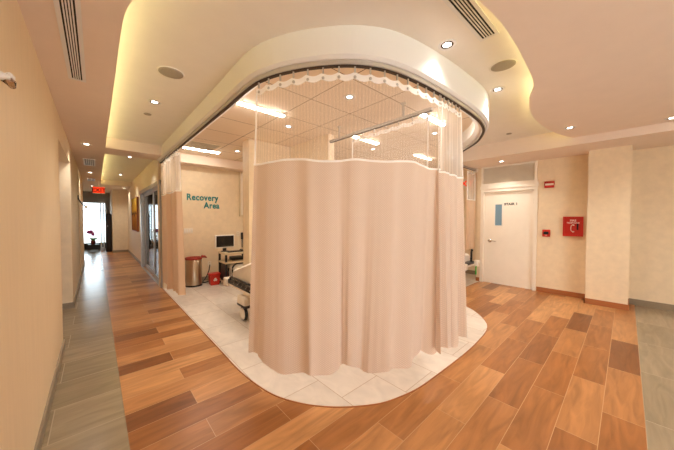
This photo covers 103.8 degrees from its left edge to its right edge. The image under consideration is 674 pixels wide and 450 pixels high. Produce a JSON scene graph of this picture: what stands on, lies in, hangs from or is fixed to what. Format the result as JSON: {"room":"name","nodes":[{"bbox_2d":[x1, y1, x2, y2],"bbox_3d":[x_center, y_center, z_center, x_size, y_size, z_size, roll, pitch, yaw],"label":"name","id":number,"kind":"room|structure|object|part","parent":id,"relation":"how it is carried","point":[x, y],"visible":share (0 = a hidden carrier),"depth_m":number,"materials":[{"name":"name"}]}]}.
{"room":"hospital corridor","nodes":[
{"label":"hospital corridor","id":0,"kind":"room"},
{"bbox_2d":[0,0,83,449],"bbox_3d":[-5.018,-0.119,3.948,1.510,2.900,20.600,-1,2,-42],"label":"wall","id":1,"kind":"structure","parent":0,"point":[33,139],"depth_m":1.57,"materials":[{"name":"beige paint"}]},
{"bbox_2d":[0,71,15,88],"bbox_3d":[-1.425,-0.630,1.146,0.044,0.054,0.078,-1,2,-42],"label":"wall bracket","id":2,"kind":"object","parent":1,"relation":"attached to","point":[3,76],"visible":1,"depth_m":1.13,"materials":[{"name":"white paint"}]},
{"bbox_2d":[34,260,84,449],"bbox_3d":[-2.889,1.329,2.548,0.324,0.088,15.600,-1,2,-42],"label":"baseboard","id":3,"kind":"structure","parent":1,"relation":"attached to","point":[40,437],"depth_m":2.12,"materials":[{"name":"grey stone"}]},
{"bbox_2d":[83,192,109,213],"bbox_3d":[-11.273,-0.350,11.978,1.700,2.900,0.100,-1,2,-42],"label":"wall","id":4,"kind":"structure","parent":0,"point":[87,196],"depth_m":12.15,"materials":[{"name":"beige paint"}]},
{"bbox_2d":[83,202,105,248],"bbox_3d":[-11.362,0.032,11.907,1.460,2.140,0.090,-1,2,-42],"label":"window","id":5,"kind":"structure","parent":4,"relation":"in","point":[85,244],"depth_m":12.16,"materials":[{"name":"glass"}]},
{"bbox_2d":[110,189,127,251],"bbox_3d":[-9.782,-0.344,11.917,0.620,2.900,2.400,-1,2,-42],"label":"wall","id":6,"kind":"structure","parent":0,"point":[118,199],"depth_m":11.00,"materials":[{"name":"beige paint"}]},
{"bbox_2d":[17,0,242,192],"bbox_3d":[-1.926,-1.412,6.604,8.300,0.190,20.390,-1,2,-42],"label":"ceiling","id":7,"kind":"structure","parent":0,"point":[83,109],"depth_m":2.32,"materials":[{"name":"paint"}]},
{"bbox_2d":[53,0,85,82],"bbox_3d":[-1.523,-1.190,1.500,0.106,0.008,1.920,-1,2,-42],"label":"ceiling vent","id":8,"kind":"object","parent":7,"relation":"in","point":[68,12],"visible":1,"depth_m":1.66,"materials":[{"name":"white metal"}]},
{"bbox_3d":[-1.537,-1.190,1.488,0.007,0.005,1.876,-1,2,-42],"label":"blade","id":9,"kind":"part","parent":8,"relation":"part of","materials":[{"name":"white paint"}]},
{"bbox_3d":[-1.528,-1.190,1.496,0.007,0.005,1.876,-1,2,-42],"label":"blade","id":10,"kind":"part","parent":8,"relation":"part of","materials":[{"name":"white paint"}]},
{"bbox_3d":[-1.518,-1.190,1.504,0.007,0.005,1.876,-1,2,-42],"label":"blade","id":11,"kind":"part","parent":8,"relation":"part of","materials":[{"name":"white paint"}]},
{"bbox_3d":[-1.509,-1.190,1.513,0.007,0.005,1.876,-1,2,-42],"label":"blade","id":12,"kind":"part","parent":8,"relation":"part of","materials":[{"name":"white paint"}]},
{"bbox_2d":[83,158,94,165],"bbox_3d":[-5.179,-1.308,5.527,0.184,0.008,0.900,-1,2,-42],"label":"ceiling vent","id":13,"kind":"object","parent":7,"relation":"in","point":[89,162],"visible":1,"depth_m":5.51,"materials":[{"name":"grey metal"}]},
{"bbox_2d":[159,59,485,163],"bbox_3d":[-0.507,-1.194,3.598,6.008,0.037,3.502,0,2,-1],"label":"track","id":14,"kind":"object","parent":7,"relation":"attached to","point":[343,63],"visible":0.88,"depth_m":2.10,"materials":[{"name":"metal"}]},
{"bbox_2d":[161,149,185,294],"bbox_3d":[-2.924,-0.035,4.670,1.251,2.355,0.156,2,2,45],"label":"privacy curtain","id":15,"kind":"object","parent":14,"relation":"hanging from","point":[173,263],"visible":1,"depth_m":4.51,"materials":[{"name":"beige fabric"}]},
{"bbox_3d":[-2.930,-0.842,4.637,0.117,0.580,1.245,-1,2,-44],"label":"net panel","id":16,"kind":"part","parent":15,"relation":"part of","materials":[{"name":"white fabric"}]},
{"bbox_3d":[-2.926,0.295,4.679,1.250,1.695,0.152,2,2,45],"label":"fabric panel","id":17,"kind":"part","parent":15,"relation":"part of","materials":[{"name":"beige fabric"}]},
{"bbox_2d":[248,66,442,375],"bbox_3d":[0.092,0.032,2.130,1.718,2.337,0.446,0,2,-3],"label":"privacy curtain","id":18,"kind":"object","parent":14,"relation":"hanging from","point":[343,255],"visible":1,"depth_m":2.07,"materials":[{"name":"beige fabric"}]},
{"bbox_3d":[0.087,0.348,2.162,1.712,1.703,0.400,0,2,-3],"label":"fabric panel","id":19,"kind":"part","parent":18,"relation":"part of","materials":[{"name":"beige fabric"}]},
{"bbox_2d":[435,95,466,353],"bbox_3d":[1.056,-0.002,2.439,0.463,2.280,0.098,-1,2,-37],"label":"privacy curtain","id":20,"kind":"object","parent":14,"relation":"hanging from","point":[451,316],"visible":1,"depth_m":2.45,"materials":[{"name":"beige fabric"}]},
{"bbox_3d":[1.044,-0.758,2.438,0.450,0.610,0.039,-1,2,-39],"label":"net panel","id":21,"kind":"part","parent":20,"relation":"part of","materials":[{"name":"white fabric"}]},
{"bbox_2d":[127,160,169,288],"bbox_3d":[-6.126,-0.237,8.283,0.120,2.900,7.900,-1,2,-42],"label":"wall","id":22,"kind":"structure","parent":0,"point":[148,176],"depth_m":8.27,"materials":[{"name":"beige paint"}]},
{"bbox_2d":[131,197,138,231],"bbox_3d":[-6.764,-0.354,8.848,0.054,1.100,1.600,-1,2,-42],"label":"painting","id":23,"kind":"object","parent":22,"relation":"attached to","point":[135,201],"visible":1,"depth_m":8.49,"materials":[{"name":"brown wood"}]},
{"bbox_2d":[139,180,162,287],"bbox_3d":[-4.685,0.150,6.670,0.157,2.220,3.280,-1,2,-42],"label":"door","id":24,"kind":"structure","parent":22,"relation":"in","point":[148,195],"depth_m":6.83,"materials":[{"name":"metal"}]},
{"bbox_3d":[-5.009,0.163,7.079,0.008,1.930,1.400,-1,2,-42],"label":"pane","id":25,"kind":"part","parent":24,"relation":"part of","materials":[{"name":"clear glass"}]},
{"bbox_3d":[-3.966,0.198,5.866,0.008,1.930,0.840,-1,2,-42],"label":"pane","id":26,"kind":"part","parent":24,"relation":"part of","materials":[{"name":"clear glass"}]},
{"bbox_2d":[157,161,242,286],"bbox_3d":[-1.371,-0.207,7.627,6.340,2.900,0.120,-1,2,-42],"label":"wall","id":27,"kind":"structure","parent":0,"point":[206,222],"depth_m":6.08,"materials":[{"name":"beige paint"}]},
{"bbox_2d":[184,228,192,233],"bbox_3d":[-3.269,0.126,5.813,0.180,0.120,0.013,-1,2,-42],"label":"wall switch","id":28,"kind":"object","parent":27,"relation":"attached to","point":[186,230],"visible":1,"depth_m":5.81,"materials":[{"name":"white paint"}]},
{"bbox_2d":[187,193,218,208],"bbox_3d":[-3.031,-0.536,6.011,0.683,0.318,0.008,-1,2,-42],"label":"wall lettering","id":29,"kind":"object","parent":27,"relation":"attached to","point":[214,205],"depth_m":6.04},
{"bbox_2d":[239,172,242,215],"bbox_3d":[-2.286,-0.759,6.643,0.340,1.090,0.075,-1,2,-42],"label":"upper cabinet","id":30,"kind":"object","parent":27,"relation":"attached to","point":[240,173],"visible":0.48,"depth_m":6.53,"materials":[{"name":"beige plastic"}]},
{"bbox_3d":[-2.269,-0.758,6.625,0.290,1.030,0.025,-1,2,-42],"label":"cabinet door","id":31,"kind":"part","parent":30,"relation":"part of","materials":[{"name":"beige"}]},
{"bbox_2d":[242,134,333,297],"bbox_3d":[-0.845,-0.063,4.427,0.920,2.785,1.360,-1,2,-42],"label":"wall","id":32,"kind":"structure","parent":0,"point":[319,148],"depth_m":4.49,"materials":[{"name":"beige paint"}]},
{"bbox_2d":[178,68,471,170],"bbox_3d":[0.458,-1.466,5.566,6.175,0.007,5.315,-1,2,-42],"label":"ceiling tiles","id":33,"kind":"structure","parent":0,"point":[314,110],"depth_m":3.57,"materials":[{"name":"white tile"}]},
{"bbox_2d":[182,147,219,153],"bbox_3d":[-2.620,-1.448,5.123,0.660,0.022,0.090,-1,2,-42],"label":"lamp","id":34,"kind":"object","parent":33,"relation":"attached to","point":[182,147],"visible":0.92,"depth_m":5.10,"materials":[{"name":"white paint"}]},
{"bbox_2d":[184,140,220,150],"bbox_3d":[-2.470,-1.448,4.854,0.500,0.008,0.504,-1,2,-42],"label":"slot vent","id":35,"kind":"object","parent":33,"relation":"attached to","point":[192,144],"visible":0.96,"depth_m":4.86,"materials":[{"name":"beige plastic"}]},
{"bbox_2d":[237,101,285,116],"bbox_3d":[-0.914,-1.392,3.188,0.630,0.022,0.090,-1,2,-42],"label":"lamp","id":36,"kind":"object","parent":33,"relation":"attached to","point":[241,103],"visible":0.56,"depth_m":3.16,"materials":[{"name":"white paint"}]},
{"bbox_2d":[343,94,355,99],"bbox_3d":[0.137,-1.389,2.874,0.136,0.006,0.136,-1,2,-42],"label":"recessed light","id":37,"kind":"object","parent":33,"relation":"attached to","point":[348,96],"visible":1,"depth_m":2.87,"materials":[{"name":"white paint"}]},
{"bbox_2d":[354,136,378,144],"bbox_3d":[0.492,-1.422,4.443,0.620,0.022,0.090,-1,2,-42],"label":"lamp","id":38,"kind":"object","parent":33,"relation":"attached to","point":[355,137],"visible":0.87,"depth_m":4.47,"materials":[{"name":"white paint"}]},
{"bbox_2d":[329,102,432,142],"bbox_3d":[0.449,-1.309,3.365,0.060,0.193,1.620,-1,2,-42],"label":"track","id":39,"kind":"object","parent":33,"relation":"attached to","point":[430,109],"visible":1,"depth_m":3.19,"materials":[{"name":"metal"}]},
{"bbox_2d":[352,112,428,166],"bbox_3d":[0.590,-0.075,3.238,0.061,2.280,1.146,-1,2,-41],"label":"privacy curtain","id":40,"kind":"object","parent":39,"relation":"hanging from","point":[410,124],"visible":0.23,"depth_m":3.06,"materials":[{"name":"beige fabric"}]},
{"bbox_3d":[0.759,-1.312,3.025,0.060,0.166,0.060,-1,2,-42],"label":"ceiling post","id":41,"kind":"part","parent":39,"relation":"part of","materials":[{"name":"metal"}]},
{"bbox_2d":[413,154,431,159],"bbox_3d":[1.832,-1.451,5.652,0.650,0.022,0.090,-1,2,-42],"label":"lamp","id":42,"kind":"object","parent":33,"relation":"attached to","point":[417,155],"visible":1,"depth_m":5.60,"materials":[{"name":"white paint"}]},
{"bbox_2d":[420,113,445,125],"bbox_3d":[1.270,-1.395,3.502,0.620,0.022,0.090,-1,2,-42],"label":"lamp","id":43,"kind":"object","parent":33,"relation":"attached to","point":[431,118],"visible":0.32,"depth_m":3.46,"materials":[{"name":"white paint"}]},
{"bbox_2d":[101,0,551,181],"bbox_3d":[-2.251,-1.596,6.363,9.300,0.190,20.700,-1,2,-42],"label":"ceiling","id":44,"kind":"structure","parent":0,"point":[203,40],"depth_m":2.09,"materials":[{"name":"paint"}]},
{"bbox_2d":[92,181,104,193],"bbox_3d":[-7.545,-1.282,8.374,0.331,0.570,0.046,-1,2,-42],"label":"exit sign","id":45,"kind":"object","parent":44,"relation":"hanging from","point":[99,190],"visible":0.98,"depth_m":8.36,"materials":[{"name":"red plastic"}]},
{"bbox_2d":[147,99,161,104],"bbox_3d":[-2.093,-1.408,3.032,0.136,0.006,0.136,-1,2,-42],"label":"recessed light","id":46,"kind":"object","parent":44,"relation":"in","point":[151,101],"visible":1,"depth_m":3.03,"materials":[{"name":"white paint"}]},
{"bbox_2d":[157,66,184,78],"bbox_3d":[-1.519,-1.390,2.419,0.220,0.008,0.220,-1,2,-42],"label":"ceiling speaker","id":47,"kind":"object","parent":44,"relation":"attached to","point":[170,72],"visible":1,"depth_m":2.40,"materials":[{"name":"paint"}]},
{"bbox_2d":[438,39,456,50],"bbox_3d":[0.865,-1.413,2.075,0.136,0.006,0.136,-1,2,-42],"label":"recessed light","id":48,"kind":"object","parent":44,"relation":"in","point":[447,44],"visible":1,"depth_m":2.07,"materials":[{"name":"white paint"}]},
{"bbox_2d":[442,0,499,41],"bbox_3d":[0.704,-1.379,1.584,1.219,0.063,0.129,-1,2,-42],"label":"ceiling vent","id":49,"kind":"object","parent":44,"relation":"in","point":[469,12],"visible":1,"depth_m":1.78,"materials":[{"name":"white metal"}]},
{"bbox_3d":[0.687,-1.379,1.603,1.176,0.005,0.007,-5,4,-42],"label":"blade","id":50,"kind":"part","parent":49,"relation":"part of","materials":[{"name":"white paint"}]},
{"bbox_3d":[0.698,-1.379,1.591,1.176,0.005,0.007,-5,4,-42],"label":"blade","id":51,"kind":"part","parent":49,"relation":"part of","materials":[{"name":"white paint"}]},
{"bbox_3d":[0.710,-1.379,1.578,1.176,0.005,0.007,-5,4,-42],"label":"blade","id":52,"kind":"part","parent":49,"relation":"part of","materials":[{"name":"white paint"}]},
{"bbox_3d":[0.721,-1.378,1.565,1.176,0.005,0.007,-5,4,-42],"label":"blade","id":53,"kind":"part","parent":49,"relation":"part of","materials":[{"name":"white paint"}]},
{"bbox_2d":[491,86,504,92],"bbox_3d":[1.763,-1.484,2.900,0.136,0.006,0.136,-1,2,-42],"label":"recessed light","id":54,"kind":"object","parent":44,"relation":"in","point":[501,88],"visible":1,"depth_m":2.90,"materials":[{"name":"white paint"}]},
{"bbox_2d":[489,59,517,71],"bbox_3d":[1.517,-1.453,2.413,0.219,0.016,0.219,-1,2,-38],"label":"ceiling speaker","id":55,"kind":"object","parent":44,"relation":"attached to","point":[506,64],"visible":1,"depth_m":2.40,"materials":[{"name":"paint"}]},
{"bbox_2d":[41,249,673,449],"bbox_3d":[-2.330,1.271,6.442,8.800,0.002,20.600,-1,2,-42],"label":"floor grey tile","id":56,"kind":"structure","parent":0,"point":[87,412],"depth_m":2.39,"materials":[{"name":"grey tile"}]},
{"bbox_2d":[88,244,99,250],"bbox_3d":[-10.686,0.976,11.604,0.380,0.268,0.400,-1,2,-42],"label":"bench","id":57,"kind":"object","parent":56,"relation":"on","point":[90,246],"visible":0.98,"depth_m":11.47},
{"bbox_2d":[86,230,97,243],"bbox_3d":[-10.666,0.529,11.541,0.408,0.631,0.180,-1,2,-42],"label":"potted orchid","id":58,"kind":"object","parent":57,"relation":"on","point":[93,240],"visible":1,"depth_m":11.50,"materials":[{"name":"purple plant"}]},
{"bbox_2d":[81,248,647,449],"bbox_3d":[-2.372,1.314,6.676,9.050,0.104,21.000,-1,2,-42],"label":"floor","id":59,"kind":"structure","parent":0,"point":[548,371],"depth_m":2.31,"materials":[{"name":"brown wood"}]},
{"bbox_2d":[100,201,104,250],"bbox_3d":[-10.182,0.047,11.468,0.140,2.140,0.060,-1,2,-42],"label":"door","id":60,"kind":"structure","parent":59,"relation":"on","point":[102,248],"depth_m":11.45,"materials":[{"name":"glass"}]},
{"bbox_2d":[105,214,111,251],"bbox_3d":[-9.775,0.322,11.310,0.180,1.600,0.635,-1,2,-42],"label":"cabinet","id":61,"kind":"object","parent":59,"relation":"on","point":[108,225],"visible":1,"depth_m":11.09,"materials":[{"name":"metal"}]},
{"bbox_2d":[185,255,206,287],"bbox_3d":[-3.024,0.966,5.611,0.373,0.645,0.327,1,2,16],"label":"trash can","id":62,"kind":"object","parent":59,"relation":"on","point":[193,264],"visible":0.99,"depth_m":5.49,"materials":[{"name":"silver metal"}]},
{"bbox_3d":[-3.045,0.706,5.611,0.328,0.045,0.328,-1,2,-42],"label":"lid","id":63,"kind":"part","parent":62,"relation":"part of","materials":[{"name":"red plastic"}]},
{"bbox_2d":[208,272,220,285],"bbox_3d":[-2.658,1.162,5.720,0.216,0.250,0.196,-1,2,-40],"label":"sharps container","id":64,"kind":"object","parent":59,"relation":"on","point":[214,277],"visible":1,"depth_m":5.66,"materials":[{"name":"red plastic"}]},
{"bbox_3d":[-2.658,1.054,5.717,0.216,0.035,0.196,-1,2,-40],"label":"lid","id":65,"kind":"part","parent":64,"relation":"part of","materials":[{"name":"red plastic"}]},
{"bbox_2d":[218,250,242,282],"bbox_3d":[-2.269,0.932,5.878,0.580,0.700,0.460,-1,2,-42],"label":"cart","id":66,"kind":"object","parent":59,"relation":"on","point":[222,263],"visible":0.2,"depth_m":5.66,"materials":[{"name":"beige plastic"}]},
{"bbox_3d":[-2.596,0.902,5.850,0.036,0.630,0.036,-1,2,-42],"label":"post","id":67,"kind":"part","parent":66,"relation":"part of","materials":[{"name":"black plastic"}]},
{"bbox_3d":[-2.442,1.000,5.655,0.012,0.365,0.240,-1,2,-42],"label":"panel","id":68,"kind":"part","parent":66,"relation":"part of","materials":[{"name":"black plastic"}]},
{"bbox_2d":[214,234,234,251],"bbox_3d":[-2.481,0.400,5.846,0.170,0.365,0.430,2,2,44],"label":"monitor","id":69,"kind":"object","parent":66,"relation":"on","point":[220,241],"visible":0.97,"depth_m":5.82,"materials":[{"name":"white paint"}]},
{"bbox_3d":[-2.333,0.921,5.562,0.036,0.610,0.036,-1,2,-42],"label":"post","id":70,"kind":"part","parent":66,"relation":"part of","materials":[{"name":"black plastic"}]},
{"bbox_2d":[218,259,242,263],"bbox_3d":[-2.269,0.795,5.875,0.580,0.035,0.460,-1,2,-42],"label":"shelf","id":71,"kind":"object","parent":66,"relation":"attached to","point":[220,261],"depth_m":5.68,"materials":[{"name":"beige wood"}]},
{"bbox_2d":[218,250,242,254],"bbox_3d":[-2.268,0.603,5.870,0.580,0.040,0.460,-1,2,-42],"label":"shelf","id":72,"kind":"object","parent":66,"relation":"attached to","point":[224,253],"depth_m":5.65,"materials":[{"name":"beige wood"}]},
{"bbox_2d":[226,250,242,252],"bbox_3d":[-2.193,0.571,5.802,0.420,0.027,0.130,-1,2,-42],"label":"keyboard","id":73,"kind":"object","parent":66,"relation":"on","point":[232,250],"visible":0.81,"depth_m":5.76,"materials":[{"name":"black plastic"}]},
{"bbox_2d":[227,262,242,276],"bbox_3d":[-2.215,0.992,5.854,0.435,0.372,0.351,-1,2,-42],"label":"machine","id":74,"kind":"object","parent":66,"relation":"on","point":[230,267],"visible":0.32,"depth_m":5.67,"materials":[{"name":"white paint"}]},
{"bbox_2d":[229,255,242,260],"bbox_3d":[-2.251,0.736,5.928,0.260,0.080,0.203,-1,2,-42],"label":"desk phone","id":75,"kind":"object","parent":66,"relation":"on","point":[237,257],"visible":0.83,"depth_m":5.89,"materials":[{"name":"black plastic"}]},
{"bbox_2d":[223,263,250,320],"bbox_3d":[-0.827,0.887,3.673,0.800,0.911,1.940,-1,2,-42],"label":"gurney","id":76,"kind":"object","parent":59,"relation":"on","point":[240,279],"visible":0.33,"depth_m":3.69,"materials":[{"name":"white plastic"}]},
{"bbox_3d":[-1.085,0.924,3.438,0.024,0.025,1.800,-1,2,-42],"label":"rail","id":77,"kind":"part","parent":76,"relation":"part of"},
{"bbox_3d":[-1.270,0.844,3.639,0.036,0.129,1.150,-1,2,-42],"label":"rail","id":78,"kind":"part","parent":76,"relation":"part of","materials":[{"name":"black plastic"}]},
{"bbox_3d":[-0.762,0.638,3.596,0.660,0.410,1.750,-1,2,-42],"label":"mattress","id":79,"kind":"part","parent":76,"relation":"part of","materials":[{"name":"beige fabric"}]},
{"bbox_2d":[161,281,487,407],"bbox_3d":[-0.027,1.343,3.905,6.968,0.006,3.778,0,2,-5],"label":"trim","id":80,"kind":"structure","parent":59,"relation":"on","point":[479,281],"depth_m":2.27,"materials":[{"name":"beige stone"}]},
{"bbox_2d":[465,249,479,274],"bbox_3d":[2.208,0.885,6.253,0.800,0.793,1.960,-1,2,-42],"label":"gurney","id":81,"kind":"object","parent":59,"relation":"on","point":[468,259],"visible":0.12,"depth_m":5.74,"materials":[{"name":"white plastic"}]},
{"bbox_3d":[2.137,0.693,6.325,0.660,0.170,1.750,-1,2,-42],"label":"mattress","id":82,"kind":"part","parent":81,"relation":"part of","materials":[{"name":"white fabric"}]},
{"bbox_2d":[446,168,477,270],"bbox_3d":[2.205,-0.207,7.966,0.600,2.900,4.400,-1,2,-42],"label":"wall","id":83,"kind":"structure","parent":0,"point":[465,170],"depth_m":6.91,"materials":[{"name":"beige paint"}]},
{"bbox_2d":[463,178,471,187],"bbox_3d":[3.374,-1.086,6.914,0.043,0.240,0.384,-1,2,-42],"label":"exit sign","id":84,"kind":"object","parent":83,"relation":"attached to","point":[464,180],"visible":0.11,"depth_m":6.90,"materials":[{"name":"red plastic"}]},
{"bbox_2d":[459,121,673,168],"bbox_3d":[5.248,-1.375,3.674,1.650,0.280,6.390,-1,2,-42],"label":"ceiling","id":85,"kind":"structure","parent":0,"point":[551,145],"depth_m":4.40,"materials":[{"name":"paint"}]},
{"bbox_2d":[157,25,489,162],"bbox_3d":[-0.507,-1.363,3.603,6.057,0.300,3.588,0,2,-1],"label":"ceiling soffit","id":86,"kind":"structure","parent":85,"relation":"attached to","point":[356,42],"depth_m":2.02,"materials":[{"name":"white paint"}]},
{"bbox_2d":[458,164,477,172],"bbox_3d":[2.825,-1.246,5.739,1.032,0.100,0.100,-1,2,-42],"label":"track","id":87,"kind":"object","parent":85,"relation":"attached to","point":[475,170],"visible":0.8,"depth_m":5.84,"materials":[{"name":"metal"}]},
{"bbox_2d":[466,170,475,249],"bbox_3d":[3.014,-0.346,5.933,0.444,1.770,0.060,-1,2,-44],"label":"privacy curtain","id":88,"kind":"object","parent":87,"relation":"hanging from","point":[470,210],"visible":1,"depth_m":5.92,"materials":[{"name":"beige fabric"}]},
{"bbox_3d":[3.014,-0.011,5.942,0.442,1.100,0.060,-1,2,-44],"label":"fabric panel","id":89,"kind":"part","parent":88,"relation":"part of","materials":[{"name":"beige fabric"}]},
{"bbox_3d":[3.014,-0.855,5.920,0.444,0.590,0.045,-1,2,-44],"label":"net panel","id":90,"kind":"part","parent":88,"relation":"part of","materials":[{"name":"white fabric"}]},
{"bbox_2d":[476,145,673,304],"bbox_3d":[5.390,-0.087,3.787,0.690,2.900,6.330,-1,2,-42],"label":"wall","id":91,"kind":"structure","parent":0,"point":[624,196],"depth_m":4.39,"materials":[{"name":"beige paint"}]},
{"bbox_2d":[113,250,673,310],"bbox_3d":[-0.429,1.205,7.261,18.943,0.100,5.481,1,2,19],"label":"baseboard","id":92,"kind":"structure","parent":91,"relation":"attached to","point":[644,303],"depth_m":4.39,"materials":[{"name":"brown wood"}]},
{"bbox_2d":[479,181,538,290],"bbox_3d":[3.666,0.215,5.689,0.144,2.185,1.070,-1,2,-42],"label":"door","id":93,"kind":"structure","parent":91,"relation":"in","point":[508,217],"depth_m":5.66,"materials":[{"name":"white paint"}]},
{"bbox_3d":[3.628,-0.833,5.624,0.034,0.085,1.070,-1,2,-42],"label":"head casing","id":94,"kind":"part","parent":93,"relation":"part of","materials":[{"name":"white paint"}]},
{"bbox_2d":[481,160,537,185],"bbox_3d":[3.655,-1.084,5.647,0.075,0.415,1.030,-1,2,-42],"label":"transom window","id":95,"kind":"structure","parent":91,"relation":"attached to","point":[522,172],"depth_m":5.62,"materials":[{"name":"beige glass"}]},
{"bbox_2d":[542,230,549,236],"bbox_3d":[4.072,0.158,5.144,0.056,0.136,0.120,-1,2,-42],"label":"station","id":96,"kind":"object","parent":91,"relation":"attached to","point":[545,233],"visible":1,"depth_m":5.13,"materials":[{"name":"red plastic"}]},
{"bbox_2d":[544,181,554,187],"bbox_3d":[4.093,-0.780,5.095,0.062,0.124,0.150,-1,2,-42],"label":"fire alarm strobe","id":97,"kind":"object","parent":91,"relation":"attached to","point":[548,184],"visible":1,"depth_m":5.08,"materials":[{"name":"red plastic"}]},
{"bbox_2d":[476,277,628,310],"bbox_3d":[3.978,1.277,5.209,0.504,0.090,2.384,-1,2,-42],"label":"baseboard","id":98,"kind":"structure","parent":91,"relation":"attached to","point":[540,289],"depth_m":4.54,"materials":[{"name":"brown wood"}]},
{"bbox_2d":[563,217,583,236],"bbox_3d":[4.333,0.027,4.850,0.063,0.360,0.280,-1,2,-42],"label":"fire extinguisher cabinet","id":99,"kind":"object","parent":91,"relation":"attached to","point":[572,226],"visible":1,"depth_m":4.83,"materials":[{"name":"red metal"}]},
{"bbox_2d":[479,0,673,137],"bbox_3d":[3.076,-1.299,0.989,5.200,0.030,5.350,-1,2,-42],"label":"ceiling","id":100,"kind":"structure","parent":0,"point":[594,66],"depth_m":2.08,"materials":[{"name":"paint"}]},
{"bbox_2d":[564,126,575,129],"bbox_3d":[3.245,-1.352,3.682,0.136,0.006,0.136,-1,2,-42],"label":"recessed light","id":101,"kind":"object","parent":100,"relation":"in","point":[570,127],"visible":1,"depth_m":3.67,"materials":[{"name":"white paint"}]},
{"label":"outside","id":102,"kind":"structure","parent":0,"visible":0},
{"bbox_2d":[84,230,105,242],"bbox_3d":[-19.079,0.911,20.937,12.000,0.100,23.400,-1,2,-42],"label":"ground","id":103,"kind":"structure","parent":102,"point":[96,232],"depth_m":20.22,"materials":[{"name":"grey wood"}]}
]}

